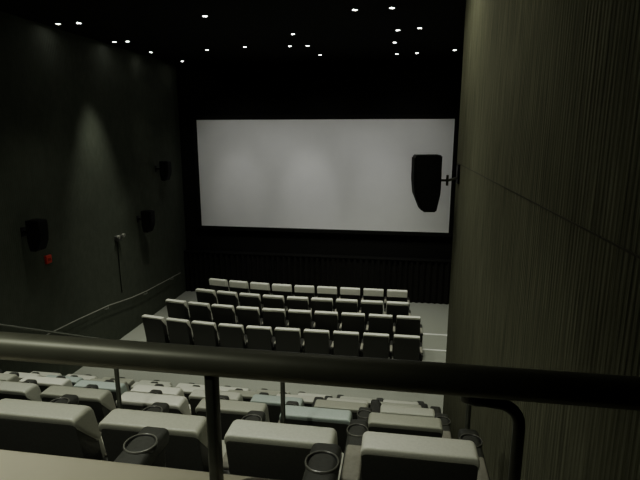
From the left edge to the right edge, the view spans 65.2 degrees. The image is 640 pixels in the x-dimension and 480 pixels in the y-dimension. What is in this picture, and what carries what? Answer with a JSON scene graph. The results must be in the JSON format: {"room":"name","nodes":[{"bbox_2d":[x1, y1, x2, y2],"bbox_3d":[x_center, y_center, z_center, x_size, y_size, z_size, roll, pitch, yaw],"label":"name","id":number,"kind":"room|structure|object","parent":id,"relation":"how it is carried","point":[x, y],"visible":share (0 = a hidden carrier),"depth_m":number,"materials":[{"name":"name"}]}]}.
{"room":"movie theater","nodes":[
{"label":"movie theater","id":0,"kind":"room"},
{"bbox_2d":[0,11,185,375],"bbox_3d":[-5.412,0.026,7.092,0.200,6.800,16.000,2,12,9],"label":"wall","id":1,"kind":"structure","parent":0,"point":[86,124],"depth_m":10.14,"materials":[{"name":"paint"}]},
{"bbox_2d":[20,219,48,251],"bbox_3d":[-4.886,-0.087,8.536,0.410,0.528,0.240,2,12,9],"label":"wall speaker","id":2,"kind":"object","parent":1,"relation":"attached to","point":[36,230],"visible":1,"depth_m":8.43},
{"bbox_2d":[37,220,48,250],"bbox_3d":[-4.728,-0.076,8.512,0.090,0.491,0.208,2,12,9],"label":"grille","id":3,"kind":"object","parent":2,"relation":"attached to","point":[42,226],"depth_m":8.47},
{"bbox_2d":[44,254,51,263],"bbox_3d":[-4.979,0.353,9.162,0.054,0.150,0.140,2,12,9],"label":"fire alarm","id":4,"kind":"object","parent":1,"relation":"attached to","point":[48,258],"visible":1,"depth_m":9.13,"materials":[{"name":"red plastic"}]},
{"bbox_2d":[46,272,180,334],"bbox_3d":[-4.804,1.627,10.366,0.097,0.614,8.859,2,12,9],"label":"wall handrail","id":5,"kind":"object","parent":1,"relation":"attached to","point":[178,272],"visible":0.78,"depth_m":11.01,"materials":[{"name":"grey metal"}]},
{"bbox_2d":[114,233,124,289],"bbox_3d":[-4.566,0.550,11.518,0.151,1.396,0.290,2,12,9],"label":"emergency light","id":6,"kind":"object","parent":1,"relation":"attached to","point":[117,238],"visible":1,"depth_m":11.43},
{"bbox_2d":[137,210,154,232],"bbox_3d":[-4.292,-0.466,12.292,0.410,0.528,0.240,2,12,9],"label":"wall speaker","id":7,"kind":"object","parent":1,"relation":"attached to","point":[147,218],"visible":1,"depth_m":12.19},
{"bbox_2d":[149,211,154,231],"bbox_3d":[-4.133,-0.455,12.269,0.090,0.491,0.208,2,12,9],"label":"grille","id":8,"kind":"object","parent":7,"relation":"attached to","point":[151,213],"depth_m":12.22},
{"bbox_2d":[155,161,171,180],"bbox_3d":[-4.123,-1.817,13.116,0.404,0.502,0.228,2,12,9],"label":"wall speaker","id":9,"kind":"object","parent":1,"relation":"attached to","point":[165,168],"visible":1,"depth_m":13.01},
{"bbox_2d":[166,162,171,179],"bbox_3d":[-3.965,-1.806,13.093,0.085,0.466,0.198,2,12,9],"label":"grille","id":10,"kind":"object","parent":9,"relation":"attached to","point":[168,164],"depth_m":13.04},
{"bbox_2d":[0,0,465,64],"bbox_3d":[-1.101,-3.256,5.697,8.930,0.200,16.400,2,12,9],"label":"ceiling","id":11,"kind":"structure","parent":0,"point":[176,31],"depth_m":9.14,"materials":[{"name":"black paint"}]},
{"bbox_2d":[73,291,448,413],"bbox_3d":[-0.460,2.554,11.072,8.530,0.200,7.800,2,12,9],"label":"floor","id":12,"kind":"structure","parent":0,"point":[434,317],"depth_m":9.94,"materials":[{"name":"grey carpet"}]},
{"bbox_2d":[31,371,61,376],"bbox_3d":[-4.304,2.526,8.204,0.612,1.048,0.763,2,12,9],"label":"seat","id":13,"kind":"object","parent":12,"relation":"on","point":[43,374],"visible":0.06,"depth_m":7.79,"materials":[{"name":"black plastic"}]},
{"bbox_2d":[66,374,97,379],"bbox_3d":[-3.701,2.546,8.110,0.612,1.048,0.763,2,12,9],"label":"seat","id":14,"kind":"object","parent":12,"relation":"on","point":[87,376],"visible":0.07,"depth_m":7.69,"materials":[{"name":"black plastic"}]},
{"bbox_2d":[102,377,134,389],"bbox_3d":[-3.099,2.566,8.017,0.612,1.048,0.763,2,12,9],"label":"seat","id":15,"kind":"object","parent":12,"relation":"on","point":[130,382],"visible":0.12,"depth_m":7.60,"materials":[{"name":"grey leather"}]},
{"bbox_2d":[142,314,168,342],"bbox_3d":[-3.403,2.001,10.817,0.568,0.987,0.763,4,13,19],"label":"seat","id":16,"kind":"object","parent":12,"relation":"on","point":[155,327],"visible":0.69,"depth_m":10.45,"materials":[{"name":"black plastic"}]},
{"bbox_2d":[140,380,171,384],"bbox_3d":[-2.496,2.585,7.924,0.612,1.048,0.763,2,12,9],"label":"seat","id":17,"kind":"object","parent":12,"relation":"on","point":[145,381],"visible":0.13,"depth_m":7.53,"materials":[{"name":"grey fabric"}]},
{"bbox_2d":[165,299,190,323],"bbox_3d":[-3.202,1.790,11.775,0.568,1.002,0.762,4,13,19],"label":"seat","id":18,"kind":"object","parent":12,"relation":"on","point":[178,309],"visible":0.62,"depth_m":11.39,"materials":[{"name":"black plastic"}]},
{"bbox_2d":[166,318,193,344],"bbox_3d":[-2.858,2.037,10.649,0.568,0.987,0.763,4,13,16],"label":"seat","id":19,"kind":"object","parent":12,"relation":"on","point":[180,331],"visible":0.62,"depth_m":10.28,"materials":[{"name":"black plastic"}]},
{"bbox_2d":[175,383,204,387],"bbox_3d":[-1.894,2.605,7.830,0.612,1.048,0.763,2,12,9],"label":"seat","id":20,"kind":"object","parent":12,"relation":"on","point":[179,385],"visible":0.1,"depth_m":7.42,"materials":[{"name":"grey fabric"}]},
{"bbox_2d":[188,301,212,327],"bbox_3d":[-2.657,1.825,11.607,0.568,1.002,0.762,4,13,16],"label":"seat","id":21,"kind":"object","parent":12,"relation":"on","point":[199,311],"visible":0.52,"depth_m":11.22,"materials":[{"name":"black plastic"}]},
{"bbox_2d":[191,320,219,346],"bbox_3d":[-2.306,2.068,10.501,0.568,0.987,0.763,3,12,14],"label":"seat","id":22,"kind":"object","parent":12,"relation":"on","point":[204,333],"visible":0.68,"depth_m":10.13,"materials":[{"name":"black plastic"}]},
{"bbox_2d":[196,288,217,311],"bbox_3d":[-2.720,1.621,12.593,0.568,0.992,0.761,4,13,19],"label":"seat","id":23,"kind":"object","parent":12,"relation":"on","point":[209,296],"visible":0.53,"depth_m":12.19,"materials":[{"name":"black plastic"}]},
{"bbox_2d":[209,278,229,299],"bbox_3d":[-2.591,1.437,13.485,0.568,0.982,0.762,4,13,19],"label":"seat","id":24,"kind":"object","parent":12,"relation":"on","point":[215,284],"visible":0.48,"depth_m":13.07,"materials":[{"name":"black plastic"}]},
{"bbox_2d":[211,304,237,331],"bbox_3d":[-2.105,1.857,11.459,0.568,1.002,0.762,3,12,14],"label":"seat","id":25,"kind":"object","parent":12,"relation":"on","point":[222,313],"visible":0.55,"depth_m":11.07,"materials":[{"name":"black plastic"}]},
{"bbox_2d":[217,290,240,315],"bbox_3d":[-2.175,1.657,12.425,0.568,0.992,0.761,4,13,16],"label":"seat","id":26,"kind":"object","parent":12,"relation":"on","point":[224,297],"visible":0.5,"depth_m":12.02,"materials":[{"name":"black plastic"}]},
{"bbox_2d":[218,323,246,348],"bbox_3d":[-1.749,2.096,10.372,0.568,0.987,0.763,2,12,11],"label":"seat","id":27,"kind":"object","parent":12,"relation":"on","point":[231,335],"visible":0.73,"depth_m":10.00,"materials":[{"name":"black plastic"}]},
{"bbox_2d":[219,385,249,391],"bbox_3d":[-1.291,2.625,7.737,0.612,1.048,0.763,2,12,9],"label":"seat","id":28,"kind":"object","parent":12,"relation":"on","point":[226,388],"visible":0.08,"depth_m":7.33,"materials":[{"name":"black plastic"}]},
{"bbox_2d":[229,280,250,301],"bbox_3d":[-2.046,1.472,13.317,0.568,0.982,0.762,4,13,16],"label":"seat","id":29,"kind":"object","parent":12,"relation":"on","point":[239,287],"visible":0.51,"depth_m":12.91,"materials":[{"name":"grey fabric"}]},
{"bbox_2d":[236,306,262,334],"bbox_3d":[-1.548,1.885,11.330,0.568,1.002,0.762,2,12,11],"label":"seat","id":30,"kind":"object","parent":12,"relation":"on","point":[246,316],"visible":0.56,"depth_m":10.94,"materials":[{"name":"black plastic"}]},
{"bbox_2d":[239,293,263,317],"bbox_3d":[-1.624,1.688,12.277,0.568,0.992,0.761,3,12,14],"label":"seat","id":31,"kind":"object","parent":12,"relation":"on","point":[246,299],"visible":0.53,"depth_m":11.87,"materials":[{"name":"black plastic"}]},
{"bbox_2d":[246,325,274,350],"bbox_3d":[-1.187,2.119,10.262,0.568,0.987,0.763,2,12,9],"label":"seat","id":32,"kind":"object","parent":12,"relation":"on","point":[258,337],"visible":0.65,"depth_m":9.88,"materials":[{"name":"black plastic"}]},
{"bbox_2d":[250,282,272,303],"bbox_3d":[-1.495,1.504,13.169,0.568,0.982,0.762,3,12,14],"label":"seat","id":33,"kind":"object","parent":12,"relation":"on","point":[256,287],"visible":0.43,"depth_m":12.76,"materials":[{"name":"black plastic"}]},
{"bbox_2d":[257,388,289,395],"bbox_3d":[-0.689,2.645,7.644,0.612,1.048,0.763,2,12,9],"label":"seat","id":34,"kind":"object","parent":12,"relation":"on","point":[271,392],"visible":0.09,"depth_m":7.24,"materials":[{"name":"beige fabric"}]},
{"bbox_2d":[261,308,288,336],"bbox_3d":[-0.986,1.908,11.220,0.568,1.002,0.762,2,12,9],"label":"seat","id":35,"kind":"object","parent":12,"relation":"on","point":[272,317],"visible":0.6,"depth_m":10.83,"materials":[{"name":"black plastic"}]},
{"bbox_2d":[262,294,287,312],"bbox_3d":[-1.066,1.716,12.148,0.568,0.992,0.761,2,12,11],"label":"seat","id":36,"kind":"object","parent":12,"relation":"on","point":[269,301],"visible":0.41,"depth_m":11.73,"materials":[{"name":"black plastic"}]},
{"bbox_2d":[272,284,294,305],"bbox_3d":[-0.937,1.531,13.040,0.568,0.982,0.762,2,12,11],"label":"seat","id":37,"kind":"object","parent":12,"relation":"on","point":[285,290],"visible":0.4,"depth_m":12.62,"materials":[{"name":"grey fabric"}]},
{"bbox_2d":[273,327,303,352],"bbox_3d":[-0.619,2.138,10.174,0.568,0.987,0.763,2,12,9],"label":"seat","id":38,"kind":"object","parent":12,"relation":"on","point":[286,339],"visible":0.64,"depth_m":9.80,"materials":[{"name":"black plastic"}]},
{"bbox_2d":[286,296,310,319],"bbox_3d":[-0.504,1.739,12.039,0.568,0.992,0.761,2,12,9],"label":"seat","id":39,"kind":"object","parent":12,"relation":"on","point":[293,302],"visible":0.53,"depth_m":11.63,"materials":[{"name":"black plastic"}]},
{"bbox_2d":[287,309,314,338],"bbox_3d":[-0.418,1.926,11.132,0.568,1.002,0.762,2,12,9],"label":"seat","id":40,"kind":"object","parent":12,"relation":"on","point":[301,319],"visible":0.55,"depth_m":10.74,"materials":[{"name":"black fabric"}]},
{"bbox_2d":[294,285,316,307],"bbox_3d":[-0.375,1.554,12.931,0.568,0.982,0.761,2,12,9],"label":"seat","id":41,"kind":"object","parent":12,"relation":"on","point":[300,290],"visible":0.48,"depth_m":12.52,"materials":[{"name":"grey fabric"}]},
{"bbox_2d":[298,391,330,397],"bbox_3d":[-0.086,2.665,7.550,0.612,1.048,0.763,2,12,9],"label":"seat","id":42,"kind":"object","parent":12,"relation":"on","point":[300,392],"visible":0.06,"depth_m":7.16,"materials":[{"name":"beige fabric"}]},
{"bbox_2d":[302,329,331,354],"bbox_3d":[-0.051,2.156,10.086,0.568,0.987,0.763,2,12,9],"label":"seat","id":43,"kind":"object","parent":12,"relation":"on","point":[316,341],"visible":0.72,"depth_m":9.71,"materials":[{"name":"grey leather"}]},
{"bbox_2d":[311,297,334,321],"bbox_3d":[0.064,1.758,11.950,0.568,0.992,0.761,2,12,9],"label":"seat","id":44,"kind":"object","parent":12,"relation":"on","point":[318,304],"visible":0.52,"depth_m":11.54,"materials":[{"name":"black fabric"}]},
{"bbox_2d":[312,311,339,341],"bbox_3d":[0.150,1.945,11.044,0.568,1.002,0.762,2,12,9],"label":"seat","id":45,"kind":"object","parent":12,"relation":"on","point":[324,320],"visible":0.52,"depth_m":10.65,"materials":[{"name":"black plastic"}]},
{"bbox_2d":[317,286,338,308],"bbox_3d":[0.193,1.573,12.842,0.568,0.982,0.761,2,12,9],"label":"seat","id":46,"kind":"object","parent":12,"relation":"on","point":[322,291],"visible":0.46,"depth_m":12.43,"materials":[{"name":"beige fabric"}]},
{"bbox_2d":[330,331,360,356],"bbox_3d":[0.517,2.175,9.998,0.568,0.987,0.763,2,12,9],"label":"seat","id":47,"kind":"object","parent":12,"relation":"on","point":[345,343],"visible":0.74,"depth_m":9.62,"materials":[{"name":"grey leather"}]},
{"bbox_2d":[334,299,358,323],"bbox_3d":[0.631,1.776,11.863,0.568,0.992,0.761,2,12,9],"label":"seat","id":48,"kind":"object","parent":12,"relation":"on","point":[342,305],"visible":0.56,"depth_m":11.45,"materials":[{"name":"grey leather"}]},
{"bbox_2d":[339,287,360,310],"bbox_3d":[0.760,1.592,12.755,0.568,0.982,0.761,2,12,9],"label":"seat","id":49,"kind":"object","parent":12,"relation":"on","point":[345,292],"visible":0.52,"depth_m":12.34,"materials":[{"name":"grey fabric"}]},
{"bbox_2d":[339,312,365,344],"bbox_3d":[0.718,1.964,10.957,0.568,1.002,0.762,2,12,9],"label":"seat","id":50,"kind":"object","parent":12,"relation":"on","point":[352,322],"visible":0.52,"depth_m":10.57,"materials":[{"name":"grey leather"}]},
{"bbox_2d":[337,395,371,407],"bbox_3d":[0.516,2.684,7.457,0.612,1.048,0.763,2,12,9],"label":"seat","id":51,"kind":"object","parent":12,"relation":"on","point":[338,396],"visible":0.06,"depth_m":7.05,"materials":[{"name":"beige fabric"}]},
{"bbox_2d":[359,300,382,324],"bbox_3d":[1.199,1.795,11.775,0.568,0.992,0.761,2,12,9],"label":"seat","id":52,"kind":"object","parent":12,"relation":"on","point":[368,307],"visible":0.41,"depth_m":11.37,"materials":[{"name":"black plastic"}]},
{"bbox_2d":[361,288,383,301],"bbox_3d":[1.328,1.611,12.666,0.568,0.982,0.761,2,12,9],"label":"seat","id":53,"kind":"object","parent":12,"relation":"on","point":[368,293],"visible":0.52,"depth_m":12.24,"materials":[{"name":"grey fabric"}]},
{"bbox_2d":[360,332,388,358],"bbox_3d":[1.085,2.194,9.910,0.568,0.987,0.763,2,12,9],"label":"seat","id":54,"kind":"object","parent":12,"relation":"on","point":[373,345],"visible":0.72,"depth_m":9.53,"materials":[{"name":"black plastic"}]},
{"bbox_2d":[365,314,391,356],"bbox_3d":[1.286,1.982,10.868,0.568,1.002,0.762,2,12,9],"label":"seat","id":55,"kind":"object","parent":12,"relation":"on","point":[377,323],"visible":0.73,"depth_m":10.48,"materials":[{"name":"black fabric"}]},
{"bbox_2d":[384,289,409,309],"bbox_3d":[1.930,1.630,12.573,0.635,0.982,0.761,2,12,9],"label":"seat","id":56,"kind":"object","parent":12,"relation":"on","point":[392,295],"visible":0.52,"depth_m":12.16,"materials":[{"name":"black plastic"}]},
{"bbox_2d":[384,301,410,339],"bbox_3d":[1.801,1.815,11.681,0.635,0.992,0.761,2,12,9],"label":"seat","id":57,"kind":"object","parent":12,"relation":"on","point":[394,308],"visible":0.41,"depth_m":11.29,"materials":[{"name":"black fabric"}]},
{"bbox_2d":[376,398,423,404],"bbox_3d":[1.172,2.706,7.355,0.720,1.048,0.763,2,12,9],"label":"seat","id":58,"kind":"object","parent":12,"relation":"on","point":[379,399],"visible":0.11,"depth_m":6.97,"materials":[{"name":"grey fabric"}]},
{"bbox_2d":[389,334,422,360],"bbox_3d":[1.686,2.214,9.817,0.635,0.987,0.763,2,12,9],"label":"seat","id":59,"kind":"object","parent":12,"relation":"on","point":[406,347],"visible":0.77,"depth_m":9.46,"materials":[{"name":"black plastic"}]},
{"bbox_2d":[392,315,422,355],"bbox_3d":[1.887,2.002,10.775,0.635,1.002,0.762,2,12,9],"label":"seat","id":60,"kind":"object","parent":12,"relation":"on","point":[406,325],"visible":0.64,"depth_m":10.40,"materials":[{"name":"black plastic"}]},
{"bbox_2d":[422,349,445,351],"bbox_3d":[2.646,2.445,11.063,0.800,0.016,0.055,2,12,9],"label":"strip","id":61,"kind":"object","parent":12,"relation":"on","point":[422,349],"visible":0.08,"depth_m":11.07,"materials":[{"name":"silver metal"}]},
{"bbox_2d":[423,333,446,335],"bbox_3d":[2.821,2.262,11.927,0.830,0.016,0.055,2,12,9],"label":"strip","id":62,"kind":"object","parent":12,"relation":"on","point":[423,333],"visible":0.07,"depth_m":11.93,"materials":[{"name":"silver metal"}]},
{"bbox_2d":[176,58,462,258],"bbox_3d":[0.166,-1.495,14.250,8.930,6.800,0.200,2,12,9],"label":"wall","id":63,"kind":"structure","parent":0,"point":[417,86],"depth_m":13.89,"materials":[{"name":"black paint"}]},
{"bbox_2d":[184,250,450,262],"bbox_3d":[0.135,0.503,14.442,8.500,0.110,0.240,2,12,9],"label":"ledge","id":64,"kind":"object","parent":63,"relation":"attached to","point":[185,251],"visible":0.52,"depth_m":14.44,"materials":[{"name":"paint"}]},
{"bbox_2d":[184,253,450,303],"bbox_3d":[0.116,1.101,14.479,8.490,1.205,0.129,2,12,9],"label":"stage curtain","id":65,"kind":"object","parent":64,"relation":"hanging from","point":[424,282],"visible":0.75,"depth_m":14.43,"materials":[{"name":"black fabric"}]},
{"bbox_2d":[191,114,459,236],"bbox_3d":[0.024,-1.813,14.014,7.420,3.280,0.130,2,12,9],"label":"projection screen","id":66,"kind":"object","parent":63,"relation":"attached to","point":[336,174],"visible":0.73,"depth_m":13.95,"materials":[{"name":"white projection screen fabric"},{"name":"black frame"}]},
{"bbox_2d":[443,0,639,479],"bbox_3d":[1.857,1.076,2.153,1.720,6.800,8.300,2,12,9],"label":"wall","id":67,"kind":"structure","parent":0,"point":[550,98],"depth_m":2.25,"materials":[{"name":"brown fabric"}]},
{"bbox_2d":[411,154,459,211],"bbox_3d":[1.331,-0.658,5.763,0.530,0.640,0.291,1,12,3],"label":"wall speaker","id":68,"kind":"object","parent":67,"relation":"attached to","point":[426,169],"visible":1,"depth_m":5.63,"materials":[{"name":"paint"}]},
{"bbox_2d":[411,157,421,210],"bbox_3d":[1.121,-0.653,5.776,0.108,0.595,0.252,1,12,3],"label":"grille","id":69,"kind":"object","parent":68,"relation":"attached to","point":[416,169],"depth_m":5.64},
{"bbox_2d":[458,163,639,258],"bbox_3d":[1.006,-0.084,2.045,0.003,0.007,8.300,2,12,9],"label":"trim","id":70,"kind":"structure","parent":67,"relation":"attached to","point":[562,217],"depth_m":1.95,"materials":[{"name":"black metal"}]},
{"bbox_3d":[-2.669,1.038,1.455,7.010,1.205,0.130,2,12,9],"label":"wall","id":71,"kind":"structure","parent":0,"visible":0},
{"bbox_2d":[0,450,276,479],"bbox_3d":[-2.669,0.429,1.326,7.010,0.039,0.180,2,12,9],"label":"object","id":72,"kind":"structure","parent":71,"relation":"on","point":[14,465],"depth_m":1.03,"materials":[{"name":"beige plastic"}]},
{"bbox_2d":[0,331,639,479],"bbox_3d":[-1.318,0.297,1.105,4.278,0.329,0.100,2,12,9],"label":"guard rail","id":73,"kind":"object","parent":72,"relation":"on","point":[494,387],"visible":1,"depth_m":0.86,"materials":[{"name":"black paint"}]},
{"bbox_3d":[-2.596,2.989,2.339,7.010,2.980,1.080,2,12,9],"label":"floor","id":74,"kind":"structure","parent":0,"visible":0},
{"bbox_2d":[113,426,168,466],"bbox_3d":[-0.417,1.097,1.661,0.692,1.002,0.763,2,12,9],"label":"cup holder","id":75,"kind":"object","parent":74,"relation":"on","point":[147,447],"visible":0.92,"depth_m":1.86,"materials":[{"name":"black plastic"}]},
{"bbox_2d":[302,443,341,479],"bbox_3d":[0.254,1.120,1.557,0.692,1.002,0.763,2,12,9],"label":"seat","id":76,"kind":"object","parent":74,"relation":"on","point":[323,462],"visible":1,"depth_m":1.75,"materials":[{"name":"black plastic"}]},
{"bbox_3d":[-2.429,2.980,3.418,7.010,2.550,1.060,2,12,9],"label":"floor","id":77,"kind":"structure","parent":0,"visible":0},
{"bbox_2d":[0,394,105,459],"bbox_3d":[-1.388,1.260,2.856,0.619,1.048,0.763,2,12,9],"label":"seat","id":78,"kind":"object","parent":77,"relation":"on","point":[60,426],"visible":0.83,"depth_m":2.43,"materials":[{"name":"black plastic"}]},
{"bbox_2d":[99,438,105,456],"bbox_3d":[-1.355,1.196,2.681,0.435,0.445,0.194,2,12,9],"label":"cushion","id":79,"kind":"object","parent":78,"relation":"on","point":[103,451],"depth_m":2.62,"materials":[{"name":"grey fabric"}]},
{"bbox_2d":[98,402,225,471],"bbox_3d":[-0.785,1.280,2.763,0.619,1.048,0.763,2,12,9],"label":"seat","id":80,"kind":"object","parent":77,"relation":"on","point":[186,448],"visible":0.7,"depth_m":2.33,"materials":[{"name":"grey leather"}]},
{"bbox_2d":[222,440,225,455],"bbox_3d":[-0.710,1.357,2.898,0.475,0.178,0.502,2,12,9],"label":"seat cushion","id":81,"kind":"object","parent":80,"relation":"on","point":[223,444],"depth_m":3.00,"materials":[{"name":"grey fabric"}]},
{"bbox_2d":[0,324,470,428],"bbox_3d":[-1.886,1.026,3.401,5.701,1.278,0.030,2,12,9],"label":"railing","id":82,"kind":"object","parent":77,"relation":"on","point":[116,371],"visible":0.12,"depth_m":3.26,"materials":[{"name":"metal"}]},
{"bbox_2d":[223,410,343,479],"bbox_3d":[-0.183,1.300,2.670,0.619,1.048,0.763,2,12,9],"label":"seat","id":83,"kind":"object","parent":77,"relation":"on","point":[255,447],"visible":0.78,"depth_m":2.24,"materials":[{"name":"black plastic"}]},
{"bbox_2d":[338,453,343,479],"bbox_3d":[-0.107,1.377,2.805,0.475,0.178,0.502,2,12,9],"label":"seat cushion","id":84,"kind":"object","parent":83,"relation":"on","point":[342,453],"depth_m":2.85,"materials":[{"name":"grey fabric"}]},
{"bbox_2d":[339,419,489,479],"bbox_3d":[0.476,1.321,2.568,0.733,1.048,0.763,2,12,9],"label":"seat","id":85,"kind":"object","parent":77,"relation":"on","point":[368,455],"visible":1,"depth_m":2.15,"materials":[{"name":"black plastic"}]},
{"bbox_3d":[-2.260,3.041,4.521,7.010,1.970,1.100,2,12,9],"label":"floor","id":86,"kind":"structure","parent":0,"visible":0},
{"bbox_2d":[0,379,41,401],"bbox_3d":[-2.446,1.554,4.260,0.619,1.048,0.763,2,12,9],"label":"seat","id":87,"kind":"object","parent":86,"relation":"on","point":[28,389],"visible":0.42,"depth_m":3.80,"materials":[{"name":"black plastic"}]},
{"bbox_2d":[40,384,115,425],"bbox_3d":[-1.843,1.574,4.167,0.619,1.048,0.763,2,12,9],"label":"seat","id":88,"kind":"object","parent":86,"relation":"on","point":[101,401],"visible":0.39,"depth_m":3.72,"materials":[{"name":"black plastic"}]},
{"bbox_2d":[116,389,190,414],"bbox_3d":[-1.241,1.594,4.073,0.619,1.048,0.763,2,12,9],"label":"seat","id":89,"kind":"object","parent":86,"relation":"on","point":[130,400],"visible":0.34,"depth_m":3.63,"materials":[{"name":"grey fabric"}]},
{"bbox_2d":[195,395,269,439],"bbox_3d":[-0.638,1.614,3.980,0.619,1.048,0.763,2,12,9],"label":"seat","id":90,"kind":"object","parent":86,"relation":"on","point":[231,410],"visible":0.22,"depth_m":3.54,"materials":[{"name":"black plastic"}]},
{"bbox_2d":[278,401,351,452],"bbox_3d":[-0.036,1.634,3.886,0.619,1.048,0.763,2,12,9],"label":"seat","id":91,"kind":"object","parent":86,"relation":"on","point":[339,420],"visible":0.32,"depth_m":3.43,"materials":[{"name":"grey leather"}]},
{"bbox_2d":[357,407,451,438],"bbox_3d":[0.623,1.656,3.784,0.733,1.048,0.763,2,12,9],"label":"seat","id":92,"kind":"object","parent":86,"relation":"on","point":[438,426],"visible":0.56,"depth_m":3.35,"materials":[{"name":"black plastic"}]},
{"bbox_3d":[-2.088,3.094,5.643,7.010,1.400,1.100,2,12,9],"label":"floor","id":93,"kind":"structure","parent":0,"visible":0},
{"bbox_2d":[0,372,19,381],"bbox_3d":[-3.426,1.848,5.620,0.612,1.048,0.763,2,12,9],"label":"seat","id":94,"kind":"object","parent":93,"relation":"on","point":[13,376],"visible":0.13,"depth_m":5.19,"materials":[{"name":"beige fabric"}]},
{"bbox_2d":[19,376,72,392],"bbox_3d":[-2.824,1.868,5.526,0.612,1.048,0.763,2,12,9],"label":"seat","id":95,"kind":"object","parent":93,"relation":"on","point":[43,383],"visible":0.17,"depth_m":5.08,"materials":[{"name":"grey fabric"}]},
{"bbox_2d":[73,380,127,408],"bbox_3d":[-2.221,1.888,5.433,0.612,1.048,0.763,2,12,9],"label":"seat","id":96,"kind":"object","parent":93,"relation":"on","point":[109,385],"visible":0.1,"depth_m":5.00,"materials":[{"name":"black plastic"}]},
{"bbox_2d":[130,384,190,408],"bbox_3d":[-1.619,1.908,5.340,0.612,1.048,0.763,2,12,9],"label":"seat","id":97,"kind":"object","parent":93,"relation":"on","point":[138,388],"visible":0.12,"depth_m":4.91,"materials":[{"name":"grey fabric"}]},
{"bbox_2d":[189,389,242,415],"bbox_3d":[-1.016,1.928,5.246,0.612,1.048,0.763,2,12,9],"label":"seat","id":98,"kind":"object","parent":93,"relation":"on","point":[197,395],"visible":0.21,"depth_m":4.82,"materials":[{"name":"grey fabric"}]},
{"bbox_2d":[250,392,303,422],"bbox_3d":[-0.414,1.947,5.153,0.612,1.048,0.763,2,12,9],"label":"seat","id":99,"kind":"object","parent":93,"relation":"on","point":[273,403],"visible":0.16,"depth_m":4.72,"materials":[{"name":"grey leather"}]},
{"bbox_2d":[312,397,367,418],"bbox_3d":[0.189,1.967,5.060,0.612,1.048,0.763,2,12,9],"label":"seat","id":100,"kind":"object","parent":93,"relation":"on","point":[319,402],"visible":0.05,"depth_m":4.62,"materials":[{"name":"grey leather"}]},
{"bbox_2d":[371,401,440,416],"bbox_3d":[0.844,1.989,4.958,0.720,1.048,0.763,2,12,9],"label":"seat","id":101,"kind":"object","parent":93,"relation":"on","point":[376,407],"visible":0.16,"depth_m":4.55,"materials":[{"name":"grey leather"}]},
{"bbox_3d":[-1.911,3.156,6.797,7.010,0.800,1.160,2,12,9],"label":"floor","id":102,"kind":"structure","parent":0,"visible":0},
{"bbox_2d":[4,371,40,379],"bbox_3d":[-3.906,2.188,6.908,0.612,1.048,0.763,2,12,9],"label":"seat","id":103,"kind":"object","parent":102,"relation":"on","point":[21,375],"visible":0.06,"depth_m":6.48,"materials":[{"name":"grey fabric"}]},
{"bbox_2d":[46,375,83,385],"bbox_3d":[-3.304,2.208,6.815,0.612,1.048,0.763,2,12,9],"label":"seat","id":104,"kind":"object","parent":102,"relation":"on","point":[74,379],"visible":0.12,"depth_m":6.40,"materials":[{"name":"grey leather"}]},
{"bbox_2d":[90,378,129,391],"bbox_3d":[-2.701,2.227,6.721,0.612,1.048,0.763,2,12,9],"label":"seat","id":105,"kind":"object","parent":102,"relation":"on","point":[92,379],"visible":0.06,"depth_m":6.34,"materials":[{"name":"grey fabric"}]},
{"bbox_2d":[131,382,172,388],"bbox_3d":[-2.099,2.247,6.628,0.612,1.048,0.763,2,12,9],"label":"seat","id":106,"kind":"object","parent":102,"relation":"on","point":[135,383],"visible":0.13,"depth_m":6.22,"materials":[{"name":"grey leather"}]},
{"bbox_2d":[180,385,204,403],"bbox_3d":[-1.496,2.267,6.535,0.612,1.048,0.763,2,12,9],"label":"seat","id":107,"kind":"object","parent":102,"relation":"on","point":[187,390],"visible":0.1,"depth_m":6.12,"materials":[{"name":"grey fabric"}]},
{"bbox_2d":[227,388,259,401],"bbox_3d":[-0.893,2.287,6.441,0.612,1.048,0.763,2,12,9],"label":"seat","id":108,"kind":"object","parent":102,"relation":"on","point":[247,396],"visible":0.06,"depth_m":6.01,"materials":[{"name":"grey leather"}]},
{"bbox_2d":[276,392,314,406],"bbox_3d":[-0.291,2.307,6.348,0.612,1.048,0.763,2,12,9],"label":"seat","id":109,"kind":"object","parent":102,"relation":"on","point":[308,400],"visible":0.07,"depth_m":5.92,"materials":[{"name":"grey fabric"}]},
{"bbox_2d":[324,396,368,406],"bbox_3d":[0.311,2.327,6.255,0.612,1.048,0.763,2,12,9],"label":"seat","id":110,"kind":"object","parent":102,"relation":"on","point":[325,397],"visible":0.11,"depth_m":5.86,"materials":[{"name":"grey fabric"}]},
{"bbox_2d":[370,399,427,407],"bbox_3d":[0.967,2.348,6.153,0.720,1.048,0.763,2,12,9],"label":"seat","id":111,"kind":"object","parent":102,"relation":"on","point":[421,405],"visible":0.07,"depth_m":5.78,"materials":[{"name":"black plastic"}]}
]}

